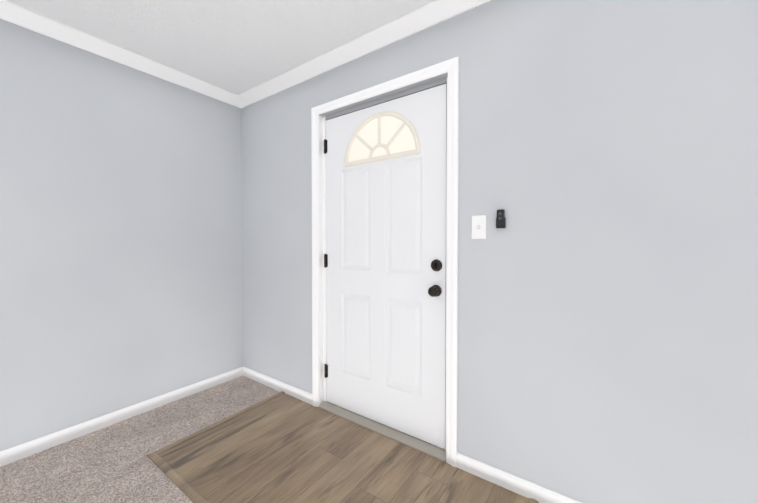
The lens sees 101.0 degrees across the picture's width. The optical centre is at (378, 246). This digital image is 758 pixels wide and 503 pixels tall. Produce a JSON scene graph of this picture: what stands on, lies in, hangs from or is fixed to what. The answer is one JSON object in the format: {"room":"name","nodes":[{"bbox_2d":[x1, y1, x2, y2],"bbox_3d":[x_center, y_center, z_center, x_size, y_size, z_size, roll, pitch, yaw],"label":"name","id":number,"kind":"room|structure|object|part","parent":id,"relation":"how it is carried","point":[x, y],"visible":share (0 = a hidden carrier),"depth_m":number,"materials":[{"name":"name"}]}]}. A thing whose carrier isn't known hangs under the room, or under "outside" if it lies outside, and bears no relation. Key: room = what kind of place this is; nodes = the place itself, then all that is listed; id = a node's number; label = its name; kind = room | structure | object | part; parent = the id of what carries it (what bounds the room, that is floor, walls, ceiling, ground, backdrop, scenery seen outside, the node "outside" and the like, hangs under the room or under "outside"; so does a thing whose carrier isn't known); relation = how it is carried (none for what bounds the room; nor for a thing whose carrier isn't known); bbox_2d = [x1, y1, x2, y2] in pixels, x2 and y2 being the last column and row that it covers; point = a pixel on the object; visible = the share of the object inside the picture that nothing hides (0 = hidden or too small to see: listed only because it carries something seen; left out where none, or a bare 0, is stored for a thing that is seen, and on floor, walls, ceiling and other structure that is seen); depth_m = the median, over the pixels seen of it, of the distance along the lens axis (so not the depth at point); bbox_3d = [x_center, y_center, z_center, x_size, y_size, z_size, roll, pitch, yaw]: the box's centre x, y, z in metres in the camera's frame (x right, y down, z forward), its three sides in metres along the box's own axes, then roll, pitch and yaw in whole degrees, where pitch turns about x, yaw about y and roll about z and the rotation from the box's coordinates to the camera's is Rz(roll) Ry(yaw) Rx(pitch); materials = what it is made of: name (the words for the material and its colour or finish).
{"room":"home entryway","nodes":[
{"label":"home entryway","id":0,"kind":"room"},
{"bbox_2d":[0,19,242,450],"bbox_3d":[-2.550,-0.045,1.031,0.170,2.440,4.397,1,1,35],"label":"wall","id":1,"kind":"structure","parent":0,"point":[121,282],"depth_m":2.01,"materials":[{"name":"paint"}]},
{"bbox_2d":[0,0,239,107],"bbox_3d":[-2.401,-1.228,1.011,0.072,0.072,4.050,1,1,35],"label":"crown molding","id":2,"kind":"structure","parent":1,"relation":"attached to","point":[10,12],"depth_m":1.97,"materials":[{"name":"white wood"}]},
{"bbox_2d":[0,366,242,466],"bbox_3d":[-2.426,1.137,1.068,0.013,0.076,4.227,1,1,35],"label":"baseboard","id":3,"kind":"structure","parent":1,"relation":"attached to","point":[21,451],"depth_m":2.01,"materials":[{"name":"white wood"}]},
{"bbox_2d":[0,376,279,502],"bbox_3d":[-0.526,1.223,-0.263,4.654,0.050,4.227,1,1,35],"label":"floor carpet","id":4,"kind":"object","parent":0,"point":[114,463],"visible":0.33,"depth_m":1.71,"materials":[{"name":"grey carpet"}]},
{"bbox_2d":[147,449,210,502],"bbox_3d":[-0.526,1.166,1.228,1.830,0.011,0.042,1,1,35],"label":"trim","id":5,"kind":"structure","parent":4,"relation":"on","point":[185,486],"depth_m":1.56,"materials":[{"name":"brown wood"}]},
{"bbox_2d":[160,391,284,451],"bbox_3d":[-0.995,1.150,2.117,0.042,0.011,0.840,1,1,35],"label":"trim","id":6,"kind":"structure","parent":4,"relation":"on","point":[224,420],"depth_m":2.03,"materials":[{"name":"brown wood"}]},
{"bbox_2d":[6,0,433,94],"bbox_3d":[-0.526,-1.292,-0.307,4.994,0.100,4.567,1,1,35],"label":"ceiling","id":7,"kind":"structure","parent":0,"point":[237,47],"depth_m":1.82,"materials":[{"name":"white paint"}]},
{"bbox_2d":[160,393,528,502],"bbox_3d":[-0.270,1.165,1.593,1.788,0.006,0.892,1,1,35],"label":"floor","id":8,"kind":"structure","parent":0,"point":[285,448],"depth_m":1.66,"materials":[{"name":"brown wood"}]},
{"bbox_2d":[241,0,757,502],"bbox_3d":[0.736,-0.053,1.515,4.994,2.440,0.170,1,1,35],"label":"wall","id":9,"kind":"structure","parent":0,"point":[609,284],"depth_m":1.31,"materials":[{"name":"paint"}]},
{"bbox_2d":[243,366,311,404],"bbox_3d":[-0.850,1.111,2.537,0.906,0.076,0.013,1,1,35],"label":"baseboard","id":10,"kind":"structure","parent":9,"relation":"attached to","point":[292,391],"depth_m":2.50,"materials":[{"name":"white wood"}]},
{"bbox_2d":[236,0,490,107],"bbox_3d":[0.667,-1.235,1.396,4.654,0.072,0.072,1,1,35],"label":"crown molding","id":11,"kind":"structure","parent":9,"relation":"attached to","point":[432,13],"depth_m":1.92,"materials":[{"name":"white wood"}]},
{"bbox_2d":[319,401,445,461],"bbox_3d":[0.013,1.141,2.033,0.965,0.034,0.177,1,1,35],"label":"door threshold sill","id":12,"kind":"structure","parent":9,"relation":"attached to","point":[432,450],"depth_m":1.92,"materials":[{"name":"beige wood"}]},
{"bbox_2d":[311,57,458,466],"bbox_3d":[0.012,0.085,2.012,1.089,2.147,0.182,1,1,35],"label":"door frame","id":13,"kind":"structure","parent":9,"relation":"attached to","point":[450,67],"depth_m":1.80,"materials":[{"name":"white wood"}]},
{"bbox_2d":[324,84,446,448],"bbox_3d":[-0.018,0.113,1.977,0.928,2.012,0.104,1,1,35],"label":"door","id":14,"kind":"structure","parent":9,"relation":"in","point":[385,299],"depth_m":1.93,"materials":[{"name":"white wood"}]},
{"bbox_3d":[-0.383,0.089,2.235,0.034,1.705,0.017,1,1,35],"label":"door hinges","id":15,"kind":"part","parent":14,"relation":"part of","materials":[{"name":"black metal"}]},
{"bbox_2d":[345,111,419,166],"bbox_3d":[0.000,-0.690,1.952,0.574,0.302,0.012,1,1,35],"label":"fanlight","id":16,"kind":"object","parent":14,"relation":"attached to","point":[383,135],"visible":1,"depth_m":1.94,"materials":[{"name":"beige glass"}]},
{"bbox_3d":[0.303,0.245,1.726,0.066,0.066,0.060,1,1,35],"label":"knob","id":17,"kind":"part","parent":14,"relation":"part of","materials":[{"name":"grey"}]},
{"bbox_2d":[431,259,441,270],"bbox_3d":[0.313,0.103,1.734,0.067,0.067,0.032,1,1,35],"label":"lock","id":18,"kind":"object","parent":14,"relation":"attached to","point":[436,264],"depth_m":1.73,"materials":[{"name":"grey metal"}]},
{"bbox_2d":[472,215,485,238],"bbox_3d":[0.500,-0.099,1.569,0.073,0.119,0.012,1,1,35],"label":"switch plate","id":19,"kind":"object","parent":9,"relation":"attached to","point":[478,226],"visible":1,"depth_m":1.56,"materials":[{"name":"white plastic"}]},
{"bbox_2d":[496,209,505,227],"bbox_3d":[0.584,-0.134,1.502,0.041,0.089,0.024,1,1,35],"label":"remote","id":20,"kind":"object","parent":9,"relation":"attached to","point":[500,220],"visible":1,"depth_m":1.49,"materials":[{"name":"black plastic"}]},
{"bbox_2d":[456,452,581,502],"bbox_3d":[1.500,1.140,0.888,2.661,0.076,0.013,1,1,35],"label":"baseboard","id":21,"kind":"structure","parent":9,"relation":"attached to","point":[518,485],"depth_m":1.49,"materials":[{"name":"white wood"}]},
{"bbox_2d":[528,498,538,502],"bbox_3d":[0.469,1.168,1.091,0.042,0.011,0.840,1,1,35],"label":"trim","id":22,"kind":"structure","parent":9,"relation":"attached to","point":[530,500],"depth_m":1.42,"materials":[{"name":"brown wood"}]}
]}

